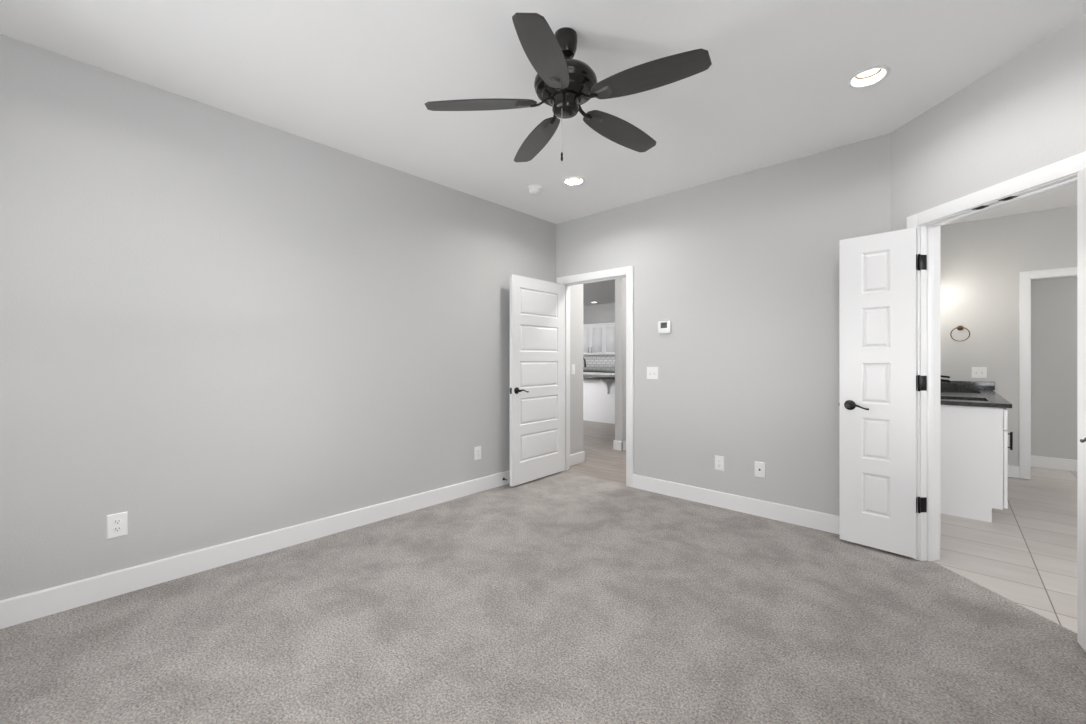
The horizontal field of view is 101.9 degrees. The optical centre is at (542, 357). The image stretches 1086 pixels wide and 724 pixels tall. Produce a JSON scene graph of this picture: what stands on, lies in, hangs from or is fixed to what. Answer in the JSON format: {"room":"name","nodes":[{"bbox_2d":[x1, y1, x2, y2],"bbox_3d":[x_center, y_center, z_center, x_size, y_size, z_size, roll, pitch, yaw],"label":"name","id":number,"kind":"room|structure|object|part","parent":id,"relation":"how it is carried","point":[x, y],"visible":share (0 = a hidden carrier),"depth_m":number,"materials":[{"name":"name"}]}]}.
{"room":"empty bedroom","nodes":[
{"label":"empty bedroom","id":0,"kind":"room"},
{"bbox_2d":[0,34,625,599],"bbox_3d":[-0.198,-0.125,4.641,0.115,2.750,8.015,0,0,43],"label":"wall","id":1,"kind":"structure","parent":0,"point":[218,326],"depth_m":2.65,"materials":[{"name":"grey paint"}]},
{"bbox_2d":[107,511,127,538],"bbox_3d":[-2.246,0.882,2.323,0.009,0.124,0.080,0,0,43],"label":"wall outlet","id":2,"kind":"object","parent":1,"relation":"attached to","point":[117,524],"visible":1,"depth_m":2.32,"materials":[{"name":"white plastic"}]},
{"bbox_2d":[113,526,121,531],"bbox_3d":[-2.244,0.901,2.322,0.003,0.029,0.036,0,0,43],"label":"outlet","id":3,"kind":"object","parent":2,"relation":"attached to","point":[115,528],"depth_m":2.32,"materials":[{"name":"white plastic"}]},
{"bbox_2d":[113,519,121,523],"bbox_3d":[-2.244,0.863,2.322,0.003,0.029,0.036,0,0,43],"label":"outlet","id":4,"kind":"object","parent":2,"relation":"attached to","point":[115,521],"depth_m":2.32,"materials":[{"name":"white plastic"}]},
{"bbox_2d":[0,470,509,628],"bbox_3d":[-1.316,1.187,3.329,0.015,0.127,4.340,0,0,43],"label":"baseboard","id":5,"kind":"structure","parent":1,"relation":"attached to","point":[16,610],"depth_m":2.60,"materials":[{"name":"white paint"}]},
{"bbox_2d":[474,446,480,459],"bbox_3d":[-0.606,0.887,4.106,0.009,0.120,0.078,0,0,43],"label":"wall outlet","id":6,"kind":"object","parent":1,"relation":"attached to","point":[477,450],"visible":1,"depth_m":4.10,"materials":[{"name":"white plastic"}]},
{"bbox_2d":[571,364,574,374],"bbox_3d":[0.353,0.135,5.150,0.009,0.118,0.072,0,0,43],"label":"light switch","id":7,"kind":"object","parent":1,"relation":"attached to","point":[573,365],"visible":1,"depth_m":5.15,"materials":[{"name":"white plastic"}]},
{"bbox_2d":[570,451,584,465],"bbox_3d":[0.330,1.187,5.205,0.130,0.127,0.380,0,0,43],"label":"baseboard","id":8,"kind":"structure","parent":1,"relation":"attached to","point":[576,458],"depth_m":5.19,"materials":[{"name":"white paint"}]},
{"bbox_2d":[613,440,625,450],"bbox_3d":[1.692,1.187,6.697,0.145,0.127,2.000,0,0,43],"label":"baseboard","id":9,"kind":"structure","parent":1,"relation":"attached to","point":[617,445],"depth_m":5.96,"materials":[{"name":"white paint"}]},
{"bbox_2d":[0,420,1085,723],"bbox_3d":[0.544,1.270,6.102,13.400,0.040,10.940,0,0,43],"label":"floor","id":10,"kind":"structure","parent":0,"point":[563,597],"depth_m":2.05,"materials":[{"name":"carpet"}]},
{"bbox_2d":[583,372,598,374],"bbox_3d":[1.325,0.814,12.111,0.896,0.872,0.634,0,0,43],"label":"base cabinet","id":11,"kind":"object","parent":10,"relation":"on","point":[592,373],"visible":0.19,"depth_m":11.73,"materials":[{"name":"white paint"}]},
{"bbox_2d":[583,379,614,423],"bbox_3d":[0.822,0.827,9.138,2.500,0.858,0.835,0,0,43],"label":"kitchen island","id":12,"kind":"object","parent":10,"relation":"on","point":[598,394],"visible":0.27,"depth_m":8.60,"materials":[{"name":"white paint"}]},
{"bbox_2d":[583,374,614,379],"bbox_3d":[0.814,0.378,9.128,2.580,0.041,0.940,0,0,43],"label":"island countertop","id":13,"kind":"structure","parent":12,"relation":"on","point":[585,376],"depth_m":8.50,"materials":[{"name":"black stone"}]},
{"bbox_2d":[599,372,614,374],"bbox_3d":[1.995,0.814,11.495,0.916,0.872,0.634,0,0,43],"label":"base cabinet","id":14,"kind":"object","parent":10,"relation":"on","point":[600,373],"visible":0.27,"depth_m":11.44,"materials":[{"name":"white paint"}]},
{"bbox_3d":[1.643,0.764,11.450,0.452,0.752,0.020,0,0,43],"label":"door","id":15,"kind":"part","parent":14,"relation":"part of","materials":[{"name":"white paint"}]},
{"bbox_2d":[940,405,1012,522],"bbox_3d":[3.946,0.815,4.195,0.588,0.882,1.938,0,0,43],"label":"vanity cabinet","id":16,"kind":"object","parent":10,"relation":"on","point":[974,447],"visible":0.76,"depth_m":3.43,"materials":[{"name":"white paint"}]},
{"bbox_2d":[940,381,1011,407],"bbox_3d":[3.942,0.380,4.183,0.600,0.250,1.965,0,0,43],"label":"countertop","id":17,"kind":"structure","parent":16,"relation":"on","point":[960,393],"depth_m":4.03,"materials":[{"name":"black stone"}]},
{"bbox_3d":[3.643,0.467,3.489,0.020,0.157,0.476,0,0,43],"label":"drawer","id":18,"kind":"part","parent":16,"relation":"part of","materials":[{"name":"white paint"}]},
{"bbox_3d":[3.643,0.843,3.489,0.020,0.579,0.476,0,0,43],"label":"cabinet door","id":19,"kind":"part","parent":16,"relation":"part of","materials":[{"name":"white paint"}]},
{"bbox_3d":[3.524,0.625,3.323,0.030,0.135,0.014,0,0,43],"label":"handle","id":20,"kind":"part","parent":16,"relation":"part of","materials":[{"name":"black metal"}]},
{"bbox_3d":[0.633,0.814,12.747,0.976,0.872,0.634,0,0,43],"label":"base cabinet","id":21,"kind":"object","parent":10,"relation":"on","visible":0},
{"bbox_2d":[583,370,614,372],"bbox_3d":[1.671,0.357,11.790,3.880,0.042,0.639,0,0,43],"label":"countertop","id":22,"kind":"structure","parent":21,"relation":"on","point":[603,371],"depth_m":11.76,"materials":[{"name":"black stone"}]},
{"bbox_2d":[0,0,1085,305],"bbox_3d":[0.510,-1.510,6.065,13.400,0.020,11.040,0,0,43],"label":"ceiling","id":23,"kind":"structure","parent":0,"point":[355,77],"depth_m":2.30,"materials":[{"name":"white paint"}]},
{"bbox_2d":[528,185,542,195],"bbox_3d":[-0.069,-1.471,3.880,0.136,0.058,0.136,0,0,43],"label":"smoke detector","id":24,"kind":"object","parent":23,"relation":"attached to","point":[535,190],"visible":1,"depth_m":3.84,"materials":[{"name":"white plastic"}]},
{"bbox_2d":[425,13,711,161],"bbox_3d":[0.142,-1.200,2.057,1.227,0.601,1.217,0,0,43],"label":"ceiling fan","id":25,"kind":"object","parent":23,"relation":"hanging from","point":[564,83],"visible":1,"depth_m":1.95,"materials":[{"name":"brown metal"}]},
{"bbox_3d":[-0.282,-1.165,2.027,0.507,0.006,0.150,-4,14,-3],"label":"blade","id":26,"kind":"part","parent":25,"relation":"part of","materials":[{"name":"black wood"}]},
{"bbox_3d":[-0.086,-1.170,2.040,0.085,0.010,0.049,-4,14,-3],"label":"tongue plate","id":27,"kind":"part","parent":25,"relation":"part of","materials":[{"name":"black metal"}]},
{"bbox_3d":[-0.037,-1.184,2.411,0.150,0.006,0.507,-12,4,-21],"label":"blade","id":28,"kind":"part","parent":25,"relation":"part of","materials":[{"name":"black wood"}]},
{"bbox_3d":[0.009,-1.148,1.675,0.150,0.006,0.507,11,9,13],"label":"blade","id":29,"kind":"part","parent":25,"relation":"part of","materials":[{"name":"black wood"}]},
{"bbox_3d":[0.036,-1.179,2.229,0.049,0.010,0.085,-12,4,-21],"label":"tongue plate","id":30,"kind":"part","parent":25,"relation":"part of","materials":[{"name":"black metal"}]},
{"bbox_3d":[0.056,-1.161,1.865,0.049,0.010,0.085,11,9,13],"label":"tongue plate","id":31,"kind":"part","parent":25,"relation":"part of","materials":[{"name":"black metal"}]},
{"bbox_3d":[0.254,-1.176,2.172,0.085,0.010,0.049,2,-10,-40],"label":"tongue plate","id":32,"kind":"part","parent":25,"relation":"part of","materials":[{"name":"black metal"}]},
{"bbox_3d":[0.267,-1.174,1.946,0.085,0.010,0.049,3,-7,32],"label":"tongue plate","id":33,"kind":"part","parent":25,"relation":"part of","materials":[{"name":"black metal"}]},
{"bbox_3d":[0.404,-1.178,2.298,0.507,0.006,0.150,2,-10,-40],"label":"blade","id":34,"kind":"part","parent":25,"relation":"part of","materials":[{"name":"black wood"}]},
{"bbox_3d":[0.433,-1.174,1.842,0.507,0.006,0.150,3,-7,32],"label":"blade","id":35,"kind":"part","parent":25,"relation":"part of","materials":[{"name":"black wood"}]},
{"bbox_2d":[563,176,584,185],"bbox_3d":[0.261,-1.516,3.727,0.190,0.048,0.190,0,0,43],"label":"recessed light","id":36,"kind":"object","parent":23,"relation":"in","point":[573,180],"visible":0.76,"depth_m":3.77,"materials":[{"name":"white plastic"}]},
{"bbox_2d":[847,65,890,88],"bbox_3d":[1.735,-1.516,2.349,0.190,0.048,0.190,0,0,43],"label":"recessed light","id":37,"kind":"object","parent":23,"relation":"in","point":[869,76],"visible":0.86,"depth_m":2.37,"materials":[{"name":"white plastic"}]},
{"bbox_2d":[583,303,614,323],"bbox_3d":[1.900,-0.125,12.083,7.100,2.750,0.100,0,0,43],"label":"wall","id":38,"kind":"structure","parent":0,"point":[600,313],"depth_m":12.31,"materials":[{"name":"grey paint"}]},
{"bbox_2d":[583,323,603,354],"bbox_3d":[1.412,-0.510,12.207,0.877,0.845,0.377,0,0,43],"label":"upper cabinet","id":39,"kind":"object","parent":38,"relation":"attached to","point":[593,334],"visible":0.77,"depth_m":12.04,"materials":[{"name":"white paint"}]},
{"bbox_3d":[1.155,-0.487,12.251,0.430,0.791,0.020,0,0,43],"label":"door","id":40,"kind":"part","parent":39,"relation":"part of","materials":[{"name":"white paint"}]},
{"bbox_3d":[1.477,-0.487,11.955,0.430,0.791,0.020,0,0,43],"label":"door","id":41,"kind":"part","parent":39,"relation":"part of","materials":[{"name":"white paint"}]},
{"bbox_2d":[583,355,614,369],"bbox_3d":[1.884,0.124,12.021,3.880,0.424,0.012,0,0,43],"label":"backsplash","id":42,"kind":"structure","parent":38,"relation":"attached to","point":[593,362],"depth_m":12.30,"materials":[{"name":"tile"}]},
{"bbox_2d":[604,322,614,354],"bbox_3d":[2.087,-0.510,11.586,0.956,0.845,0.377,0,0,43],"label":"upper cabinet","id":43,"kind":"object","parent":38,"relation":"attached to","point":[609,328],"visible":0.27,"depth_m":11.69,"materials":[{"name":"white paint"}]},
{"bbox_2d":[556,133,890,515],"bbox_3d":[1.230,-0.125,4.015,3.065,2.750,0.115,0,0,43],"label":"wall","id":44,"kind":"structure","parent":0,"point":[743,268],"depth_m":3.56,"materials":[{"name":"grey paint"}]},
{"bbox_2d":[509,274,563,486],"bbox_3d":[-0.043,0.214,4.526,0.153,2.032,0.824,0,0,41],"label":"door","id":45,"kind":"structure","parent":44,"relation":"in","point":[536,390],"depth_m":4.49,"materials":[{"name":"white paint"}]},
{"bbox_3d":[-0.233,0.315,4.235,0.059,0.066,0.066,0,0,41],"label":"handle","id":46,"kind":"part","parent":45,"relation":"part of","materials":[{"name":"black metal"}]},
{"bbox_3d":[-0.044,0.887,4.525,0.035,0.266,0.590,0,0,41],"label":"panel","id":47,"kind":"part","parent":45,"relation":"part of","materials":[{"name":"white paint"}]},
{"bbox_3d":[-0.044,0.526,4.525,0.035,0.266,0.590,0,0,41],"label":"panel","id":48,"kind":"part","parent":45,"relation":"part of","materials":[{"name":"white paint"}]},
{"bbox_3d":[-0.044,0.165,4.525,0.035,0.266,0.590,0,0,41],"label":"panel","id":49,"kind":"part","parent":45,"relation":"part of","materials":[{"name":"white paint"}]},
{"bbox_3d":[-0.044,-0.196,4.525,0.035,0.266,0.590,0,0,41],"label":"panel","id":50,"kind":"part","parent":45,"relation":"part of","materials":[{"name":"white paint"}]},
{"bbox_3d":[-0.044,-0.557,4.525,0.035,0.266,0.590,0,0,41],"label":"panel","id":51,"kind":"part","parent":45,"relation":"part of","materials":[{"name":"white paint"}]},
{"bbox_2d":[556,265,633,486],"bbox_3d":[0.558,0.178,4.632,0.976,2.144,0.149,0,0,43],"label":"door frame","id":52,"kind":"structure","parent":44,"relation":"attached to","point":[627,272],"depth_m":4.33,"materials":[{"name":"white paint"}]},
{"bbox_2d":[647,367,657,379],"bbox_3d":[1.021,0.142,4.118,0.118,0.118,0.016,0,0,43],"label":"light switch","id":53,"kind":"object","parent":44,"relation":"attached to","point":[652,372],"visible":1,"depth_m":4.12,"materials":[{"name":"white plastic"}]},
{"bbox_2d":[658,321,670,333],"bbox_3d":[1.111,-0.282,4.027,0.120,0.112,0.028,0,0,43],"label":"thermostat","id":54,"kind":"object","parent":44,"relation":"attached to","point":[663,326],"visible":1,"depth_m":4.01,"materials":[{"name":"white plastic"}]},
{"bbox_2d":[715,455,723,470],"bbox_3d":[1.482,0.883,3.698,0.078,0.120,0.009,0,0,43],"label":"wall outlet","id":55,"kind":"object","parent":44,"relation":"attached to","point":[719,460],"visible":1,"depth_m":3.69,"materials":[{"name":"white plastic"}]},
{"bbox_2d":[633,474,838,533],"bbox_3d":[1.594,1.187,3.592,1.956,0.127,0.015,0,0,43],"label":"baseboard","id":56,"kind":"structure","parent":44,"relation":"attached to","point":[826,522],"depth_m":3.56,"materials":[{"name":"white paint"}]},
{"bbox_2d":[755,461,764,477],"bbox_3d":[1.713,0.884,3.482,0.078,0.122,0.016,0,0,43],"label":"wall plate","id":57,"kind":"object","parent":44,"relation":"attached to","point":[759,466],"visible":1,"depth_m":3.48,"materials":[{"name":"white plastic"}]},
{"bbox_2d":[891,13,1085,230],"bbox_3d":[2.405,-0.125,2.249,0.115,2.750,1.378,0,0,-2],"label":"wall","id":58,"kind":"structure","parent":0,"point":[1027,114],"depth_m":2.28,"materials":[{"name":"grey paint"}]},
{"bbox_2d":[839,227,926,557],"bbox_3d":[2.177,0.214,2.847,0.153,2.032,0.451,0,0,-42],"label":"door","id":59,"kind":"structure","parent":58,"relation":"in","point":[878,272],"depth_m":2.84,"materials":[{"name":"white paint"}]},
{"bbox_3d":[2.036,0.315,2.932,0.059,0.066,0.066,0,0,-42],"label":"handle","id":60,"kind":"part","parent":59,"relation":"part of","materials":[{"name":"black metal"}]},
{"bbox_3d":[2.061,0.320,2.874,0.015,0.036,0.111,0,0,-42],"label":"lever","id":61,"kind":"part","parent":59,"relation":"part of","materials":[{"name":"black metal"}]},
{"bbox_3d":[2.165,0.887,2.860,0.035,0.266,0.150,0,0,-42],"label":"panel","id":62,"kind":"part","parent":59,"relation":"part of","materials":[{"name":"white paint"}]},
{"bbox_3d":[2.165,0.526,2.860,0.035,0.266,0.150,0,0,-42],"label":"panel","id":63,"kind":"part","parent":59,"relation":"part of","materials":[{"name":"white paint"}]},
{"bbox_3d":[2.165,0.165,2.860,0.035,0.266,0.150,0,0,-42],"label":"panel","id":64,"kind":"part","parent":59,"relation":"part of","materials":[{"name":"white paint"}]},
{"bbox_3d":[2.165,-0.196,2.860,0.035,0.266,0.150,0,0,-42],"label":"panel","id":65,"kind":"part","parent":59,"relation":"part of","materials":[{"name":"white paint"}]},
{"bbox_3d":[2.165,-0.557,2.860,0.035,0.266,0.150,0,0,-42],"label":"panel","id":66,"kind":"part","parent":59,"relation":"part of","materials":[{"name":"white paint"}]},
{"bbox_2d":[907,151,1085,560],"bbox_3d":[2.402,0.178,2.310,0.149,2.144,0.976,0,0,-2],"label":"door frame","id":67,"kind":"structure","parent":58,"relation":"attached to","point":[1062,173],"depth_m":2.71,"materials":[{"name":"white paint"}]},
{"bbox_3d":[2.360,-0.809,2.376,0.037,0.007,0.060,0,0,-2],"label":"catch plate","id":68,"kind":"part","parent":67,"relation":"part of","materials":[{"name":"black metal"}]},
{"bbox_3d":[2.365,-0.809,2.240,0.037,0.007,0.060,0,0,-2],"label":"catch plate","id":69,"kind":"part","parent":67,"relation":"part of","materials":[{"name":"black metal"}]},
{"bbox_2d":[1077,166,1085,651],"bbox_3d":[2.227,0.214,1.752,0.153,2.032,0.449,0,0,36],"label":"door","id":70,"kind":"structure","parent":58,"relation":"in","point":[1081,175],"depth_m":1.88,"materials":[{"name":"white paint"}]},
{"bbox_2d":[940,205,1076,465],"bbox_3d":[5.531,-0.125,4.138,3.200,2.750,0.120,0,0,43],"label":"wall","id":71,"kind":"structure","parent":0,"point":[981,261],"depth_m":4.71,"materials":[{"name":"grey paint"}]},
{"bbox_2d":[950,326,969,340],"bbox_3d":[4.609,-0.271,4.865,0.161,0.177,0.058,0,0,43],"label":"towel ring","id":72,"kind":"object","parent":71,"relation":"attached to","point":[958,327],"visible":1,"depth_m":4.87,"materials":[{"name":"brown metal"}]},
{"bbox_2d":[972,367,986,377],"bbox_3d":[4.734,0.158,4.779,0.118,0.118,0.016,0,0,43],"label":"light switch","id":73,"kind":"object","parent":71,"relation":"attached to","point":[977,372],"visible":1,"depth_m":4.78,"materials":[{"name":"white plastic"}]},
{"bbox_2d":[1008,465,1018,477],"bbox_3d":[5.714,1.187,3.878,2.382,0.127,0.015,0,0,43],"label":"baseboard","id":74,"kind":"structure","parent":71,"relation":"attached to","point":[1013,470],"depth_m":4.60,"materials":[{"name":"white paint"}]},
{"bbox_2d":[1019,267,1076,479],"bbox_3d":[5.339,0.178,4.315,0.926,2.144,0.154,0,0,43],"label":"door frame","id":75,"kind":"structure","parent":71,"relation":"attached to","point":[1025,277],"depth_m":4.54,"materials":[{"name":"white paint"}]},
{"bbox_2d":[1031,277,1076,459],"bbox_3d":[6.079,-0.125,4.735,3.200,2.750,0.100,0,0,43],"label":"wall","id":76,"kind":"structure","parent":0,"point":[1053,301],"depth_m":4.96,"materials":[{"name":"grey paint"}]},
{"bbox_2d":[1031,455,1076,471],"bbox_3d":[6.261,1.187,4.489,2.400,0.127,0.015,0,0,43],"label":"baseboard","id":77,"kind":"structure","parent":76,"relation":"attached to","point":[1036,461],"depth_m":4.95,"materials":[{"name":"white paint"}]}
]}

